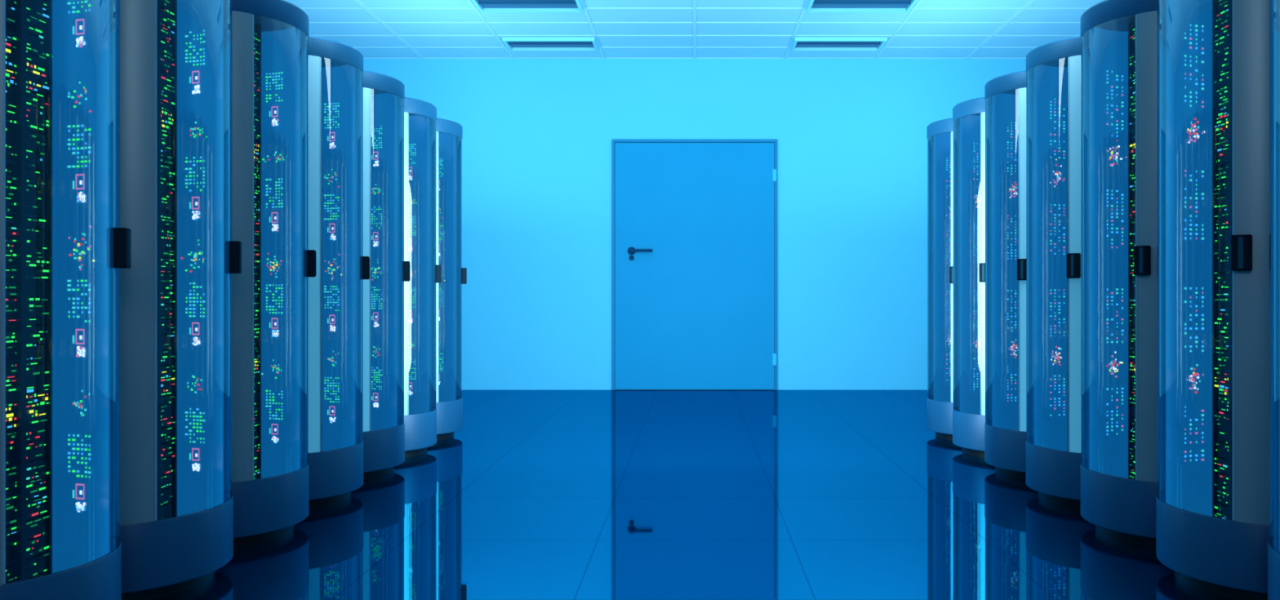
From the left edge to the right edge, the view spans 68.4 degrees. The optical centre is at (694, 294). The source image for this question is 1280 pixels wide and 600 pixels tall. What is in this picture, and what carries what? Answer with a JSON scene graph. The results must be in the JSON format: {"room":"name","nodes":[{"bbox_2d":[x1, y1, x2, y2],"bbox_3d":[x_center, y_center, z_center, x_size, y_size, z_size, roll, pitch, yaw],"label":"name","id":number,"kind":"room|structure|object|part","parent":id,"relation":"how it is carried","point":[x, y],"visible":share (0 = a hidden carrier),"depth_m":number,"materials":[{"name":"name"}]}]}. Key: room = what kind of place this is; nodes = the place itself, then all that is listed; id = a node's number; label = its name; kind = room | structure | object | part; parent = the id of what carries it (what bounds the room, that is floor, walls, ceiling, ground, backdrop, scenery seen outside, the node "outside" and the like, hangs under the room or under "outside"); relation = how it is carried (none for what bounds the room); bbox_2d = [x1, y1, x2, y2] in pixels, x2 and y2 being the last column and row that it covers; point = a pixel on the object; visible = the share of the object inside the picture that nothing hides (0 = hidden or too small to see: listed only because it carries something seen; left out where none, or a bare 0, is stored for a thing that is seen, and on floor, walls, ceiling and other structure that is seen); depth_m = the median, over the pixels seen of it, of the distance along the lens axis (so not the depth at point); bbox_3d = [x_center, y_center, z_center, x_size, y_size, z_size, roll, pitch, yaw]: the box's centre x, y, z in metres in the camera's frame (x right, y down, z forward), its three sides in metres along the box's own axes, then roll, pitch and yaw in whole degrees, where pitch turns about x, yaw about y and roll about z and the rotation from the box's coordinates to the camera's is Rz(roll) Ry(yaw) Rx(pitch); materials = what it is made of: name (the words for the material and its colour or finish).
{"room":"server room","nodes":[
{"label":"server room","id":0,"kind":"room"},
{"bbox_2d":[152,390,1236,599],"bbox_3d":[0.000,0.850,2.445,6.600,0.100,10.890,0,0,0],"label":"floor","id":1,"kind":"structure","parent":0,"point":[538,495],"depth_m":3.31,"materials":[{"name":"blue tile"}]},
{"bbox_2d":[0,0,131,599],"bbox_3d":[-1.569,-0.080,2.079,0.538,1.760,0.524,0,0,0],"label":"tall cabinet","id":2,"kind":"object","parent":1,"relation":"on","point":[64,247],"visible":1,"depth_m":2.22,"materials":[{"name":"blue glass"}]},
{"bbox_3d":[-1.356,-0.150,2.079,0.079,1.470,0.374,0,0,0],"label":"glass door","id":3,"kind":"part","parent":2,"relation":"part of","materials":[{"name":"blue glass"}]},
{"bbox_3d":[-1.317,-0.107,2.163,0.028,0.092,0.044,0,0,-18],"label":"door handle","id":4,"kind":"part","parent":2,"relation":"part of","materials":[{"name":"black plastic"}]},
{"bbox_2d":[120,0,241,599],"bbox_3d":[-1.569,-0.080,2.612,0.538,1.760,0.524,0,0,0],"label":"tall cabinet","id":5,"kind":"object","parent":1,"relation":"on","point":[177,498],"visible":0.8,"depth_m":2.70,"materials":[{"name":"blue glass"}]},
{"bbox_3d":[-1.356,-0.150,2.612,0.079,1.470,0.374,0,0,0],"label":"glass door","id":6,"kind":"part","parent":5,"relation":"part of","materials":[{"name":"blue glass"}]},
{"bbox_3d":[-1.317,-0.107,2.696,0.028,0.092,0.044,0,0,-18],"label":"door handle","id":7,"kind":"part","parent":5,"relation":"part of","materials":[{"name":"black plastic"}]},
{"bbox_2d":[232,0,316,547],"bbox_3d":[-1.569,-0.080,3.146,0.538,1.760,0.524,0,0,0],"label":"tall cabinet","id":8,"kind":"object","parent":1,"relation":"on","point":[270,37],"visible":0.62,"depth_m":3.27,"materials":[{"name":"blue metal"}]},
{"bbox_3d":[-1.356,-0.150,3.146,0.079,1.470,0.374,0,0,0],"label":"glass door","id":9,"kind":"part","parent":8,"relation":"part of","materials":[{"name":"blue glass"}]},
{"bbox_3d":[-1.317,-0.107,3.230,0.028,0.092,0.044,0,0,-18],"label":"door handle","id":10,"kind":"part","parent":8,"relation":"part of","materials":[{"name":"black plastic"}]},
{"bbox_2d":[308,35,369,508],"bbox_3d":[-1.569,-0.080,3.680,0.538,1.760,0.524,0,0,0],"label":"tall cabinet","id":11,"kind":"object","parent":1,"relation":"on","point":[335,68],"visible":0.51,"depth_m":3.84,"materials":[{"name":"blue metal"}]},
{"bbox_3d":[-1.356,-0.150,3.680,0.079,1.470,0.374,0,0,0],"label":"glass door","id":12,"kind":"part","parent":11,"relation":"part of","materials":[{"name":"blue glass"}]},
{"bbox_3d":[-1.317,-0.107,3.764,0.028,0.092,0.044,0,0,-18],"label":"door handle","id":13,"kind":"part","parent":11,"relation":"part of","materials":[{"name":"black plastic"}]},
{"bbox_2d":[363,70,409,479],"bbox_3d":[-1.569,-0.080,4.213,0.538,1.760,0.524,0,0,0],"label":"tall cabinet","id":14,"kind":"object","parent":1,"relation":"on","point":[384,95],"visible":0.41,"depth_m":4.38,"materials":[{"name":"blue metal"}]},
{"bbox_3d":[-1.356,-0.150,4.213,0.079,1.470,0.374,0,0,0],"label":"glass door","id":15,"kind":"part","parent":14,"relation":"part of","materials":[{"name":"glass"}]},
{"bbox_3d":[-1.317,-0.107,4.298,0.028,0.092,0.044,0,0,-18],"label":"door handle","id":16,"kind":"part","parent":14,"relation":"part of","materials":[{"name":"black plastic"}]},
{"bbox_2d":[404,97,441,457],"bbox_3d":[-1.569,-0.080,4.747,0.538,1.760,0.524,0,0,0],"label":"tall cabinet","id":17,"kind":"object","parent":1,"relation":"on","point":[420,116],"visible":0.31,"depth_m":4.91,"materials":[{"name":"blue glass"}]},
{"bbox_3d":[-1.356,-0.150,4.747,0.079,1.470,0.374,0,0,0],"label":"glass door","id":18,"kind":"part","parent":17,"relation":"part of","materials":[{"name":"glass"}]},
{"bbox_3d":[-1.317,-0.107,4.831,0.028,0.092,0.044,0,0,-18],"label":"door handle","id":19,"kind":"part","parent":17,"relation":"part of","materials":[{"name":"black plastic"}]},
{"bbox_2d":[436,117,466,440],"bbox_3d":[-1.569,-0.080,5.281,0.538,1.760,0.524,0,0,0],"label":"tall cabinet","id":20,"kind":"object","parent":1,"relation":"on","point":[449,133],"visible":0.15,"depth_m":5.45,"materials":[{"name":"blue glass"}]},
{"bbox_3d":[-1.356,-0.150,5.281,0.079,1.470,0.374,0,0,0],"label":"glass door","id":21,"kind":"part","parent":20,"relation":"part of","materials":[{"name":"blue glass"}]},
{"bbox_3d":[-1.317,-0.107,5.365,0.028,0.092,0.044,0,0,-18],"label":"door handle","id":22,"kind":"part","parent":20,"relation":"part of","materials":[{"name":"black plastic"}]},
{"bbox_2d":[926,117,952,440],"bbox_3d":[1.576,-0.080,5.281,0.524,1.760,0.524,0,0,0],"label":"tall cabinet","id":23,"kind":"object","parent":1,"relation":"on","point":[939,133],"visible":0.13,"depth_m":5.45,"materials":[{"name":"blue glass"}]},
{"bbox_3d":[1.356,-0.150,5.281,0.079,1.470,0.374,0,0,0],"label":"glass door","id":24,"kind":"part","parent":23,"relation":"part of","materials":[{"name":"blue glass"}]},
{"bbox_3d":[1.401,-0.107,5.072,0.044,0.092,0.028,0,0,40],"label":"door handle","id":25,"kind":"part","parent":23,"relation":"part of","materials":[{"name":"black plastic"}]},
{"bbox_2d":[952,97,985,457],"bbox_3d":[1.576,-0.080,4.747,0.524,1.760,0.524,0,0,0],"label":"tall cabinet","id":26,"kind":"object","parent":1,"relation":"on","point":[968,116],"visible":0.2,"depth_m":4.91,"materials":[{"name":"blue glass"}]},
{"bbox_3d":[1.356,-0.150,4.747,0.079,1.470,0.374,0,0,0],"label":"glass door","id":27,"kind":"part","parent":26,"relation":"part of","materials":[{"name":"blue glass"}]},
{"bbox_3d":[1.401,-0.107,4.539,0.044,0.092,0.028,0,0,40],"label":"door handle","id":28,"kind":"part","parent":26,"relation":"part of","materials":[{"name":"black plastic"}]},
{"bbox_2d":[984,70,1026,479],"bbox_3d":[1.576,-0.080,4.213,0.524,1.760,0.524,0,0,0],"label":"tall cabinet","id":29,"kind":"object","parent":1,"relation":"on","point":[1005,95],"visible":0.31,"depth_m":4.38,"materials":[{"name":"blue metal"}]},
{"bbox_3d":[1.356,-0.150,4.213,0.079,1.470,0.374,0,0,0],"label":"glass door","id":30,"kind":"part","parent":29,"relation":"part of","materials":[{"name":"glass"}]},
{"bbox_3d":[1.401,-0.107,4.005,0.044,0.092,0.028,0,0,40],"label":"door handle","id":31,"kind":"part","parent":29,"relation":"part of","materials":[{"name":"black plastic"}]},
{"bbox_2d":[1026,35,1080,508],"bbox_3d":[1.576,-0.080,3.680,0.524,1.760,0.524,0,0,0],"label":"tall cabinet","id":32,"kind":"object","parent":1,"relation":"on","point":[1053,68],"visible":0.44,"depth_m":3.84,"materials":[{"name":"blue metal"}]},
{"bbox_3d":[1.356,-0.150,3.680,0.079,1.470,0.374,0,0,0],"label":"glass door","id":33,"kind":"part","parent":32,"relation":"part of","materials":[{"name":"blue glass"}]},
{"bbox_3d":[1.401,-0.107,3.471,0.044,0.092,0.028,0,0,40],"label":"door handle","id":34,"kind":"part","parent":32,"relation":"part of","materials":[{"name":"black plastic"}]},
{"bbox_2d":[1080,0,1156,547],"bbox_3d":[1.576,-0.080,3.146,0.524,1.760,0.524,0,0,0],"label":"tall cabinet","id":35,"kind":"object","parent":1,"relation":"on","point":[1118,464],"visible":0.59,"depth_m":3.28,"materials":[{"name":"blue metal"}]},
{"bbox_3d":[1.356,-0.150,3.146,0.079,1.470,0.374,0,0,0],"label":"glass door","id":36,"kind":"part","parent":35,"relation":"part of","materials":[{"name":"glass"}]},
{"bbox_3d":[1.401,-0.107,2.938,0.044,0.092,0.028,0,0,40],"label":"door handle","id":37,"kind":"part","parent":35,"relation":"part of","materials":[{"name":"black plastic"}]},
{"bbox_2d":[1155,0,1268,599],"bbox_3d":[1.576,-0.080,2.612,0.524,1.760,0.524,0,0,0],"label":"tall cabinet","id":38,"kind":"object","parent":1,"relation":"on","point":[1212,496],"visible":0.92,"depth_m":2.71,"materials":[{"name":"blue glass"}]},
{"bbox_3d":[1.356,-0.150,2.612,0.079,1.470,0.374,0,0,0],"label":"glass door","id":39,"kind":"part","parent":38,"relation":"part of","materials":[{"name":"blue glass"}]},
{"bbox_3d":[1.401,-0.107,2.404,0.044,0.092,0.028,0,0,40],"label":"door handle","id":40,"kind":"part","parent":38,"relation":"part of","materials":[{"name":"black plastic"}]},
{"bbox_2d":[1267,0,1279,599],"bbox_3d":[1.576,-0.080,2.079,0.524,1.760,0.524,0,0,0],"label":"tall cabinet","id":41,"kind":"object","parent":1,"relation":"on","point":[1273,544],"visible":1,"depth_m":2.26,"materials":[{"name":"blue metal"}]},
{"bbox_3d":[1.356,-0.150,2.079,0.079,1.470,0.374,0,0,0],"label":"glass door","id":42,"kind":"part","parent":41,"relation":"part of","materials":[{"name":"glass"}]},
{"bbox_2d":[363,58,1026,390],"bbox_3d":[0.000,-0.595,7.940,6.600,2.790,0.100,0,0,0],"label":"wall","id":43,"kind":"structure","parent":0,"point":[539,134],"depth_m":7.89,"materials":[{"name":"paint"}]},
{"bbox_2d":[614,142,773,389],"bbox_3d":[0.000,-0.240,7.877,1.334,2.068,0.022,0,0,0],"label":"leaf","id":44,"kind":"object","parent":43,"relation":"attached to","point":[695,311],"visible":1,"depth_m":7.87,"materials":[{"name":"laminate"}]},
{"bbox_2d":[627,246,652,260],"bbox_3d":[-0.457,-0.343,7.837,0.211,0.114,0.058,0,0,0],"label":"door handle","id":45,"kind":"object","parent":44,"relation":"attached to","point":[631,251],"depth_m":7.81,"materials":[{"name":"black metal"}]},
{"bbox_2d":[612,139,777,390],"bbox_3d":[0.000,-0.251,7.875,1.386,2.099,0.029,0,0,0],"label":"frame","id":46,"kind":"object","parent":43,"relation":"attached to","point":[614,141],"visible":1,"depth_m":7.86,"materials":[{"name":"blue paint"}]},
{"bbox_2d":[772,168,776,365],"bbox_3d":[0.668,-0.229,7.858,0.034,1.642,0.016,0,0,0],"label":"hinges","id":47,"kind":"object","parent":43,"relation":"attached to","point":[774,171],"visible":1,"depth_m":7.85,"materials":[{"name":"teal paint"}]},
{"bbox_2d":[284,0,1104,58],"bbox_3d":[0.000,-2.037,2.445,6.600,0.106,10.890,0,0,0],"label":"ceiling","id":48,"kind":"structure","parent":0,"point":[377,28],"depth_m":6.97,"materials":[{"name":"tile"}]},
{"bbox_2d":[471,0,583,13],"bbox_3d":[-1.126,-1.968,6.346,0.710,0.030,0.310,0,0,0],"label":"ceiling light","id":49,"kind":"object","parent":48,"relation":"attached to","point":[483,6],"depth_m":6.43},
{"bbox_2d":[502,36,598,51],"bbox_3d":[-1.126,-1.968,7.376,0.710,0.030,0.310,0,0,0],"label":"ceiling light","id":50,"kind":"object","parent":48,"relation":"attached to","point":[513,43],"depth_m":7.37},
{"bbox_2d":[791,36,887,51],"bbox_3d":[1.126,-1.968,7.376,0.710,0.030,0.310,0,0,0],"label":"ceiling light","id":51,"kind":"object","parent":48,"relation":"attached to","point":[799,43],"depth_m":7.37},
{"bbox_2d":[805,0,917,13],"bbox_3d":[1.126,-1.968,6.346,0.710,0.030,0.310,0,0,0],"label":"ceiling light","id":52,"kind":"object","parent":48,"relation":"attached to","point":[813,6],"depth_m":6.43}
]}

